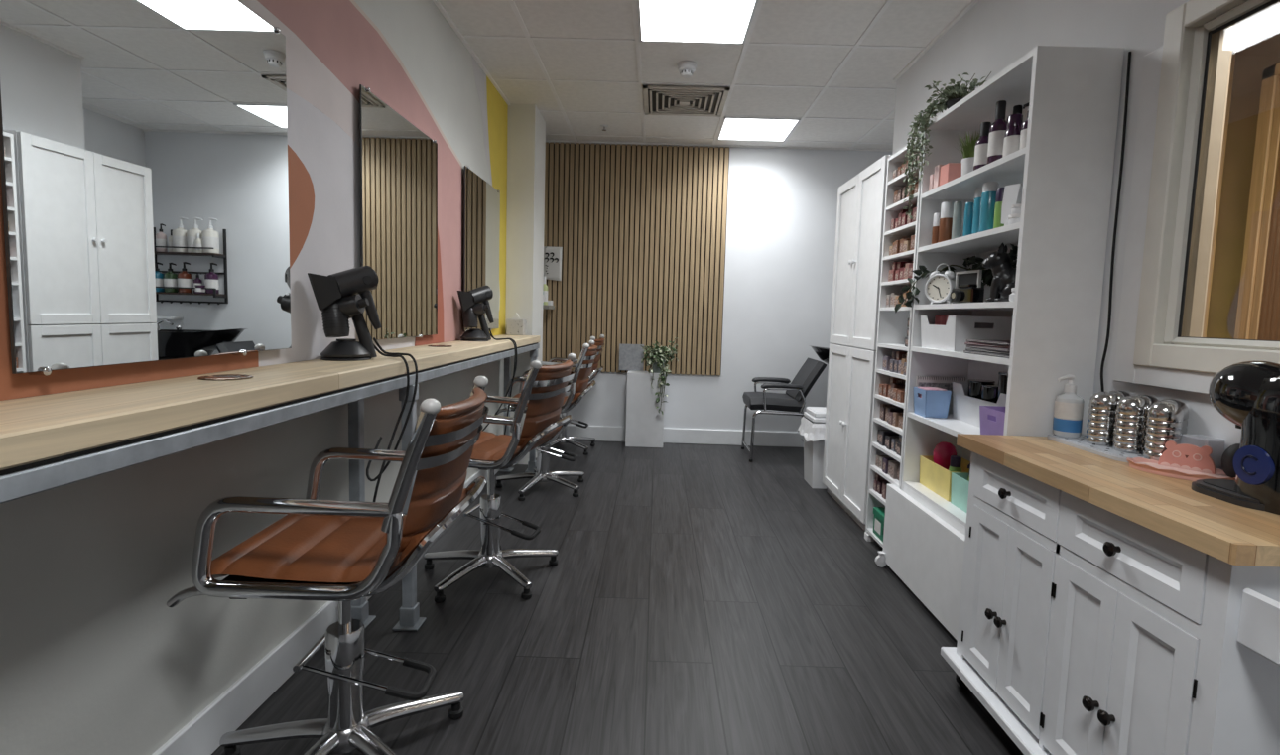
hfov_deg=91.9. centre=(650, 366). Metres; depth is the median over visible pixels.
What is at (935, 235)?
spray can
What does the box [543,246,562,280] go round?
wall calendar
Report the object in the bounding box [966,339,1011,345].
folder
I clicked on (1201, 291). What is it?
window
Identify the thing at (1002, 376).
bowl
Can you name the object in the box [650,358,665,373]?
pot
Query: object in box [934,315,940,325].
roller
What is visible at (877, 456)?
box
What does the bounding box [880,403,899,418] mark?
box
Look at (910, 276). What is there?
box
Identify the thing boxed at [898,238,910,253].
box
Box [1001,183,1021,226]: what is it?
tube
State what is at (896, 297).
box
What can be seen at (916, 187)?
box
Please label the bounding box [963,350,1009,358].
folder
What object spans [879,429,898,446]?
box
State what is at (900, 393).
box
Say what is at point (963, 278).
picture
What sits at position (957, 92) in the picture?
trailing plant
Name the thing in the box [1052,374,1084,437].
pump bottle
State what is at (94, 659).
wall
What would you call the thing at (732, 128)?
recessed light
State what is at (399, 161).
wall mirror
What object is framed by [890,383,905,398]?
box
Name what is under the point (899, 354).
box
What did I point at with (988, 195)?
spray can
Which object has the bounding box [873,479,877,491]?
box
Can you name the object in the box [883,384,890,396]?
box
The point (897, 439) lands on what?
box
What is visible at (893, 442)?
box
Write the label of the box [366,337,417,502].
power cord
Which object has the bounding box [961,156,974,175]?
pot
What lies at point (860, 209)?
tall cabinet
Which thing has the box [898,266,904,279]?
box
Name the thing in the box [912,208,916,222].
box
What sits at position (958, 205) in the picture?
spray can
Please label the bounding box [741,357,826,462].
chair
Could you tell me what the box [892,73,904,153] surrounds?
wall
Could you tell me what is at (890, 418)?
box
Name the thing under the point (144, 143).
wall mirror
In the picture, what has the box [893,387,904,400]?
box
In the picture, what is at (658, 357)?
ivy
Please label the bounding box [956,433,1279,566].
countertop
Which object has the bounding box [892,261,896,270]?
box
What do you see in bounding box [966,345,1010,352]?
folder
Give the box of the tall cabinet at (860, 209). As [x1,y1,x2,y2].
[822,153,894,531]
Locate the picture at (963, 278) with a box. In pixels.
[958,272,977,287]
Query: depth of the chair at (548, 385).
2.56 m
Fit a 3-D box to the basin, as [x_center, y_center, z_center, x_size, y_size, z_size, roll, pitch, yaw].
[1.728,0.284,5.162,0.865,0.993,0.530,2,5,1]
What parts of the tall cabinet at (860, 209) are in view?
door, door, door, door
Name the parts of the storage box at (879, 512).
lid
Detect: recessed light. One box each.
[637,0,759,44]
[716,117,800,141]
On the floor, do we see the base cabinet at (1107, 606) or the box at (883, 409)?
the base cabinet at (1107, 606)
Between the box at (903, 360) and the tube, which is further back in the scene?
the box at (903, 360)
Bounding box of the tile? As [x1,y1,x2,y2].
[618,343,643,371]
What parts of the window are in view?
frame, pane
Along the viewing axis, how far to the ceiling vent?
4.24 m
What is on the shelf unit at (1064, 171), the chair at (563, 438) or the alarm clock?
the alarm clock
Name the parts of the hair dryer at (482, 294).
handle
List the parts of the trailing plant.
pot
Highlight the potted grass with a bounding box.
[954,130,980,175]
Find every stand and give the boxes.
[320,294,377,361]
[460,302,491,341]
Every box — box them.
[506,312,526,335]
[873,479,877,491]
[873,507,885,541]
[875,455,889,467]
[875,472,887,481]
[877,429,880,443]
[877,481,882,494]
[879,384,883,395]
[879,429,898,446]
[879,456,891,469]
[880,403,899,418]
[881,406,886,420]
[882,457,895,474]
[882,484,887,499]
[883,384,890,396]
[884,356,892,371]
[885,406,902,421]
[886,294,891,307]
[886,435,898,450]
[887,407,903,422]
[888,384,891,397]
[888,411,896,424]
[888,460,898,475]
[889,359,895,372]
[890,269,895,280]
[890,292,903,307]
[890,377,905,385]
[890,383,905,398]
[890,462,899,479]
[891,218,895,230]
[891,438,895,451]
[892,169,897,179]
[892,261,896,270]
[892,351,895,359]
[892,411,903,426]
[893,190,897,203]
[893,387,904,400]
[894,240,899,254]
[894,360,898,373]
[895,269,899,280]
[895,295,900,305]
[895,437,898,452]
[896,165,901,176]
[896,189,901,201]
[896,260,912,269]
[896,351,907,360]
[896,389,904,402]
[896,443,901,456]
[896,466,899,480]
[897,212,904,227]
[897,360,901,374]
[897,415,902,427]
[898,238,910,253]
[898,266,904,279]
[899,209,912,213]
[900,212,907,226]
[900,358,905,374]
[901,186,907,199]
[902,362,906,375]
[903,240,910,252]
[904,262,912,278]
[906,181,917,197]
[906,212,912,224]
[907,263,912,278]
[909,235,914,250]
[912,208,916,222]
[913,183,917,194]
[928,173,933,190]
[932,164,944,188]
[939,162,961,185]
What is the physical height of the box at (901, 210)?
0.043 m
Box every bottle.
[543,276,547,305]
[948,455,961,472]
[973,122,991,170]
[987,100,1007,163]
[1002,113,1023,157]
[1013,105,1023,114]
[1019,102,1029,149]
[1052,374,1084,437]
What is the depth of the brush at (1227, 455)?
1.46 m
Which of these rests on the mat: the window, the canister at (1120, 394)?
the canister at (1120, 394)
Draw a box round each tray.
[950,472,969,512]
[1191,479,1265,511]
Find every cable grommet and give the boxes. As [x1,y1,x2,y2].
[197,374,253,381]
[427,345,451,347]
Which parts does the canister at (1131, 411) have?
dome lid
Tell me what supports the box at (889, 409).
on the shelf unit at (892, 325)
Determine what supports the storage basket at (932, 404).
on the shelf unit at (1064, 171)
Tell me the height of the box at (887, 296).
0.064 m
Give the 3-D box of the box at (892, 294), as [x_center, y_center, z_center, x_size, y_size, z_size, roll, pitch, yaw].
[1.271,-0.329,3.110,0.111,0.072,0.048,2,5,1]
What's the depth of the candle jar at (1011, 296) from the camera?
2.03 m
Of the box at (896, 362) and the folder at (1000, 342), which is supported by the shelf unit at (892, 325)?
the box at (896, 362)
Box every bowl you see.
[967,379,995,399]
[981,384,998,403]
[997,372,1008,397]
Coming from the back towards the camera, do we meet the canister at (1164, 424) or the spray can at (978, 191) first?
the spray can at (978, 191)
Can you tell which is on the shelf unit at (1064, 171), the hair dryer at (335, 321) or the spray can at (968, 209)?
the spray can at (968, 209)
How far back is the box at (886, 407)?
3.14 m
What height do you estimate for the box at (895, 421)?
0.065 m
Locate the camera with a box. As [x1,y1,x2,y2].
[950,283,984,303]
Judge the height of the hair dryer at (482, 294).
0.216 m
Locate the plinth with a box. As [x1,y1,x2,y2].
[625,370,665,447]
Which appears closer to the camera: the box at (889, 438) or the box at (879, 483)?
the box at (889, 438)
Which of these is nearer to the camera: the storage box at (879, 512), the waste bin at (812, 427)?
the storage box at (879, 512)
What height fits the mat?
0.013 m
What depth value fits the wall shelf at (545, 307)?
5.17 m
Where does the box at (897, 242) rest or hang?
on the shelf unit at (892, 325)
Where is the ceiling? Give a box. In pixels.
[432,0,979,151]
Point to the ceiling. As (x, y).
(834, 66)
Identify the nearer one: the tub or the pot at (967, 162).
the tub
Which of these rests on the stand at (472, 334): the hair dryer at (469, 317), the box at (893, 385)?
the hair dryer at (469, 317)
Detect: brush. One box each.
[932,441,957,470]
[1221,443,1240,478]
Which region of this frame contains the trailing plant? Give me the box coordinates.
[900,71,991,219]
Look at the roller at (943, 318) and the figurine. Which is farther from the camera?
the roller at (943, 318)
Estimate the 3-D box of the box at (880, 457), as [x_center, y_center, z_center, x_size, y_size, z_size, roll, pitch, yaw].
[1.241,0.502,3.188,0.111,0.059,0.040,2,5,1]
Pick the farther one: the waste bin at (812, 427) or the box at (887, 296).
the waste bin at (812, 427)
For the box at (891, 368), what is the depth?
3.05 m
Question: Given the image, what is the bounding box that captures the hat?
[1126,440,1235,481]
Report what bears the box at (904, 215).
on the shelf unit at (892, 325)
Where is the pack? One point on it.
(1217, 445)
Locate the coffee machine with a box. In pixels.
[1191,360,1279,514]
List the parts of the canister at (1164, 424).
dome lid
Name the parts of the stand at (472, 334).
post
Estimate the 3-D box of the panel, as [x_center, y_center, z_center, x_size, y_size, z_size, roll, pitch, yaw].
[-0.191,-0.933,5.473,1.706,1.992,0.022,2,5,1]
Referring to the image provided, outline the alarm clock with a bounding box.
[924,262,955,304]
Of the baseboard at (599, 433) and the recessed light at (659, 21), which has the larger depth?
the baseboard at (599, 433)
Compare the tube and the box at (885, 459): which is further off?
the box at (885, 459)
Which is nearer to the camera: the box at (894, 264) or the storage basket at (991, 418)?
the storage basket at (991, 418)
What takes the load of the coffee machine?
on the base cabinet at (1107, 606)
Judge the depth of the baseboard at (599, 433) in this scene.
5.59 m
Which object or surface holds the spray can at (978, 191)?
on the shelf unit at (1064, 171)
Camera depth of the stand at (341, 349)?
2.05 m
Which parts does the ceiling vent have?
plate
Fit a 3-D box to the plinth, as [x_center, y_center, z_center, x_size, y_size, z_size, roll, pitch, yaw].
[-0.042,0.378,5.466,0.332,0.652,0.188,2,5,1]
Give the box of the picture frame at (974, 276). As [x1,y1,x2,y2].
[954,269,982,288]
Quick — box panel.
[541,142,729,375]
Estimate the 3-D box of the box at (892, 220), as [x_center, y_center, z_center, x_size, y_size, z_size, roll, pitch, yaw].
[1.280,-0.710,3.132,0.111,0.063,0.038,2,5,1]
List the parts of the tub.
lid, tub, lid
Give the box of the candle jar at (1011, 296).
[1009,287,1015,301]
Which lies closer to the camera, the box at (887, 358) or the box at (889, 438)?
the box at (889, 438)
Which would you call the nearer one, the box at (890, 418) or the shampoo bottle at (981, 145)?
the shampoo bottle at (981, 145)
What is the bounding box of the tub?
[1008,203,1022,225]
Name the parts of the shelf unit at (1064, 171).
panel, panel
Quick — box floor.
[211,440,1023,754]
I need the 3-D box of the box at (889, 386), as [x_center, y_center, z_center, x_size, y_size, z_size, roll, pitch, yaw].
[1.253,0.131,3.097,0.111,0.060,0.047,2,5,1]
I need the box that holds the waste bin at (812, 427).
[796,406,826,489]
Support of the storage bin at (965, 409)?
on the shelf unit at (1064, 171)
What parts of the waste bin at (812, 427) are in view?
lid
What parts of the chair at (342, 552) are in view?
leg, arm frame, leg, seat, gas rod, pump lever, arm frame, leg, post, leg, rail, backrest, post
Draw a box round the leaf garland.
[894,244,1018,312]
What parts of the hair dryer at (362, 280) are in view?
handle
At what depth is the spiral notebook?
2.77 m
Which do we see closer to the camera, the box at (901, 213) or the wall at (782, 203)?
the box at (901, 213)
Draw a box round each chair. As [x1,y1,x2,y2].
[166,376,489,754]
[423,353,576,603]
[495,340,597,501]
[540,334,605,455]
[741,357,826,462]
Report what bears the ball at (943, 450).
in the storage bin at (935, 477)
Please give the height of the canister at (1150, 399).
0.154 m
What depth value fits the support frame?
1.42 m
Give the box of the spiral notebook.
[915,376,965,413]
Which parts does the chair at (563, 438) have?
leg, arm frame, arm frame, leg, leg, rail, backrest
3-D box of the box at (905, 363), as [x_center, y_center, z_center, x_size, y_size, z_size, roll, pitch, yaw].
[1.242,0.016,2.875,0.111,0.060,0.046,2,5,1]
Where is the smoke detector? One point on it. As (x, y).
(686, 67)
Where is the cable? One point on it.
(1129, 53)
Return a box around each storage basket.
[913,386,951,417]
[979,405,1005,435]
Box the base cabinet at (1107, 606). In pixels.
[940,433,1279,754]
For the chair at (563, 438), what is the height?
0.973 m
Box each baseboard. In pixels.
[151,469,499,754]
[567,424,803,447]
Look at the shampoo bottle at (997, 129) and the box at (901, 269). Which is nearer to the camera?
the shampoo bottle at (997, 129)
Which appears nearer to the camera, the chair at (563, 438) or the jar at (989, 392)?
the jar at (989, 392)
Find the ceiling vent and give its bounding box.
[642,85,729,117]
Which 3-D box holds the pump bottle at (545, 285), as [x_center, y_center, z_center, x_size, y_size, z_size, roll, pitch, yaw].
[-0.897,-0.636,5.236,0.065,0.240,0.065,2,5,1]
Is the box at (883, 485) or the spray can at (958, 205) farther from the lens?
the box at (883, 485)
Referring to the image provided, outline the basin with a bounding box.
[809,345,829,364]
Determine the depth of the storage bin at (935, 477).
2.65 m
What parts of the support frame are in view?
rail, leg, foot plate, leg, foot plate, foot plate, leg, foot plate, leg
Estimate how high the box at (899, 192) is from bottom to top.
0.061 m
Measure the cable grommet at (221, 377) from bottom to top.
0.004 m
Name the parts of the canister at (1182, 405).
dome lid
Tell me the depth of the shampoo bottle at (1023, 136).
2.07 m
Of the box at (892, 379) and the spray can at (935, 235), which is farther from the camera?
the box at (892, 379)
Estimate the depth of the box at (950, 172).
2.53 m
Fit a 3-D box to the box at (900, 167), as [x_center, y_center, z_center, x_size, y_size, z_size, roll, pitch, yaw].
[1.286,-0.955,3.062,0.111,0.062,0.038,2,5,1]
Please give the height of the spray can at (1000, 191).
0.155 m
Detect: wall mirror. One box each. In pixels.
[0,0,291,376]
[359,84,437,340]
[462,165,500,332]
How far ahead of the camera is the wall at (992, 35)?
2.03 m
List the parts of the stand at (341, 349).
post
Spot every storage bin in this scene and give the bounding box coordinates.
[919,455,970,502]
[920,315,1012,351]
[952,382,1006,427]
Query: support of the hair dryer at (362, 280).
on the stand at (341, 349)
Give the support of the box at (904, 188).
on the shelf unit at (892, 325)
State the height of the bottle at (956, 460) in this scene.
0.165 m
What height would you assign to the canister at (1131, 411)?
0.154 m
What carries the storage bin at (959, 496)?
on the shelf unit at (1064, 171)
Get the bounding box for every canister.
[1085,391,1119,446]
[1110,389,1131,399]
[1112,395,1149,453]
[1136,394,1158,405]
[1143,400,1183,461]
[1160,398,1188,438]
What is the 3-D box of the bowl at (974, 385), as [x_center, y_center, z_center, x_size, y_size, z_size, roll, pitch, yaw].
[1.357,0.146,2.545,0.100,0.172,0.100,2,5,1]
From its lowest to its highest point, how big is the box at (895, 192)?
0.066 m
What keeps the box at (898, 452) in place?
on the shelf unit at (892, 325)
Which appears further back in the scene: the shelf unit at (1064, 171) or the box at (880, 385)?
the box at (880, 385)
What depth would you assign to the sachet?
2.66 m
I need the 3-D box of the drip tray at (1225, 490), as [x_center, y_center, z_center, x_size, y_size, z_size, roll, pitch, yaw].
[1.276,0.274,1.307,0.160,0.018,0.196,2,5,1]
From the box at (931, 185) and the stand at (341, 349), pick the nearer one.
the stand at (341, 349)
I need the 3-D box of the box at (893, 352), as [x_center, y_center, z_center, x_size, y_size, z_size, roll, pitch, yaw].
[1.268,-0.051,3.097,0.105,0.043,0.036,2,5,1]
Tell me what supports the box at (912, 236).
on the shelf unit at (892, 325)
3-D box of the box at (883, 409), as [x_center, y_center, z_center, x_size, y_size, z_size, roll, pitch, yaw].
[1.247,0.247,3.174,0.111,0.065,0.038,2,5,1]
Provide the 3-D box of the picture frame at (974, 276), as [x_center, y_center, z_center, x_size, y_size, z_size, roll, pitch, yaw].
[1.284,-0.316,2.502,0.012,0.135,0.150,1,5,-8]
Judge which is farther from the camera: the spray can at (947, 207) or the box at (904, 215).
the box at (904, 215)
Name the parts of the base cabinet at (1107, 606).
door, knob, plate, knob, knob, drawer, door, door, knob, knob, knob, drawer, door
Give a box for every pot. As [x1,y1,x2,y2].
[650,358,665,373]
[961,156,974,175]
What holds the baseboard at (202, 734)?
attached to the wall at (94, 659)
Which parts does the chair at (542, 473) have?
leg, arm frame, leg, arm frame, seat, pump lever, leg, leg, rail, post, backrest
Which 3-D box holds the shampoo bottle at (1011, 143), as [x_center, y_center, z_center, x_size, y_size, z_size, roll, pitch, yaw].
[1.270,-0.790,2.162,0.061,0.165,0.061,2,5,1]
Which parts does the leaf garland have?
stem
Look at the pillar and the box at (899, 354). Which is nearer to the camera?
the box at (899, 354)
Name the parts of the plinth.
lid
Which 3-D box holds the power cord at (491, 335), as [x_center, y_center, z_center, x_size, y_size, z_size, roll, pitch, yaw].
[-0.876,0.141,3.591,0.185,0.716,0.290,4,5,21]
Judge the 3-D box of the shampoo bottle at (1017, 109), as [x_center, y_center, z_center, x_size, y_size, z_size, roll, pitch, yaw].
[1.373,-0.846,2.326,0.061,0.255,0.061,2,5,1]
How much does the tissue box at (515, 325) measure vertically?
0.165 m
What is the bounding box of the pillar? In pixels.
[505,103,545,464]
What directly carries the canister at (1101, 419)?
on the mat
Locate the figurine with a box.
[982,243,1016,302]
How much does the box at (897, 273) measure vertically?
0.054 m
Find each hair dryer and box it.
[307,265,382,329]
[321,294,369,337]
[457,285,494,323]
[462,302,489,328]
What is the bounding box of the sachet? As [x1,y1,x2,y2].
[925,388,947,390]
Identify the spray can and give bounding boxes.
[931,212,940,244]
[937,201,954,243]
[951,201,962,239]
[962,202,974,236]
[971,186,982,234]
[978,181,999,232]
[993,187,1004,228]
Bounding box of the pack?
[1180,434,1225,469]
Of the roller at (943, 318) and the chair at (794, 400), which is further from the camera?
the chair at (794, 400)
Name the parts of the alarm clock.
handle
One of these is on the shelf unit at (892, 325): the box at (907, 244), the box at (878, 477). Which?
the box at (907, 244)
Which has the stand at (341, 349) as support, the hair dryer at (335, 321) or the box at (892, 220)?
the hair dryer at (335, 321)
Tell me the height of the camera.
0.074 m
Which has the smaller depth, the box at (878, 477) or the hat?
the hat
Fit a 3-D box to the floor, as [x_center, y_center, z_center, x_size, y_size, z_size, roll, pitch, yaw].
[0.596,1.118,1.261,3.685,0.080,8.940,2,5,1]
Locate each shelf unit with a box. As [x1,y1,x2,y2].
[864,133,924,547]
[875,45,1124,640]
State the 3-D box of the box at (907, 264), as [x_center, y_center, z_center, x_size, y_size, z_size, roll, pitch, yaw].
[1.262,-0.443,2.909,0.111,0.076,0.044,2,5,1]
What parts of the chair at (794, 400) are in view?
frame, seat, frame, backrest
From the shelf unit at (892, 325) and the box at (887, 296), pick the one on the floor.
the shelf unit at (892, 325)
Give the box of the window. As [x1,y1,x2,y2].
[1113,0,1279,394]
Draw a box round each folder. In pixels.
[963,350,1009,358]
[964,342,1010,348]
[965,347,1010,355]
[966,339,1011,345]
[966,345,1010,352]
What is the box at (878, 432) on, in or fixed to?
on the shelf unit at (892, 325)
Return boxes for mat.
[1046,433,1144,462]
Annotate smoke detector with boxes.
[676,60,696,78]
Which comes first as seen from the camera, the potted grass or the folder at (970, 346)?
the folder at (970, 346)
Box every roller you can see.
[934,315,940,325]
[939,315,946,325]
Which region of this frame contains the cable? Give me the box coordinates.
[1100,51,1131,391]
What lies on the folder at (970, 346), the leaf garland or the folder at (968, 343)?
the folder at (968, 343)
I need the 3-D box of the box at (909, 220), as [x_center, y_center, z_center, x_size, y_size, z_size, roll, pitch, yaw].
[1.274,-0.690,2.916,0.111,0.059,0.041,2,5,1]
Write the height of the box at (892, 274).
0.055 m
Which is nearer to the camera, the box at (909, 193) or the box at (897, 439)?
the box at (909, 193)
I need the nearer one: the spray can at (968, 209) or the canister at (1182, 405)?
the canister at (1182, 405)
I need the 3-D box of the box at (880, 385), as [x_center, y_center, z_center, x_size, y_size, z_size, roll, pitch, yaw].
[1.246,0.124,3.196,0.111,0.057,0.049,2,5,1]
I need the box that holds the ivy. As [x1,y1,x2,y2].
[640,337,678,414]
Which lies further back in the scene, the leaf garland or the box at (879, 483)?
the box at (879, 483)
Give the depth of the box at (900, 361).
2.97 m
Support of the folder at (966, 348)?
on the folder at (964, 351)
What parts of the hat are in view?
dish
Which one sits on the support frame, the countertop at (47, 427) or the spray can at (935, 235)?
the countertop at (47, 427)
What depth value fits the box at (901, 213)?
3.00 m
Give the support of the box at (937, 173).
on the shelf unit at (1064, 171)
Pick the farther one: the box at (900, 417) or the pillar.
the pillar
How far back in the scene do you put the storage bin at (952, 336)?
2.43 m
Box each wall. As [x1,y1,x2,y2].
[0,0,508,754]
[558,142,892,432]
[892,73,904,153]
[899,0,1241,470]
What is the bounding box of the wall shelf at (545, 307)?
[542,304,554,309]
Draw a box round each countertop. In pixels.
[0,334,540,470]
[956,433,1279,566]
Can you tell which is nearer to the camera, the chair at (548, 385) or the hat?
the hat
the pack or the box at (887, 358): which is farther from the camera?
the box at (887, 358)
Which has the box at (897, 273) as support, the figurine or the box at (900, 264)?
the box at (900, 264)
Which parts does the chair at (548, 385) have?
leg, leg, gas rod, pump lever, arm frame, arm frame, leg, seat, post, leg, rail, backrest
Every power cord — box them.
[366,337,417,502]
[482,328,517,434]
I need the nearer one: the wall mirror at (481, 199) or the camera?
the camera
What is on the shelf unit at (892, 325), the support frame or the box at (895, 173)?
the box at (895, 173)
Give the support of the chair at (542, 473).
on the floor
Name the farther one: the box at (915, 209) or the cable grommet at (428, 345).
the cable grommet at (428, 345)
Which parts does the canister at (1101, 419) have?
dome lid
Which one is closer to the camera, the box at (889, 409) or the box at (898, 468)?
the box at (898, 468)
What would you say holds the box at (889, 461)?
on the shelf unit at (892, 325)
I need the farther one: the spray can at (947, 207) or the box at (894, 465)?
the box at (894, 465)
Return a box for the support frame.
[0,342,539,631]
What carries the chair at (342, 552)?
on the floor

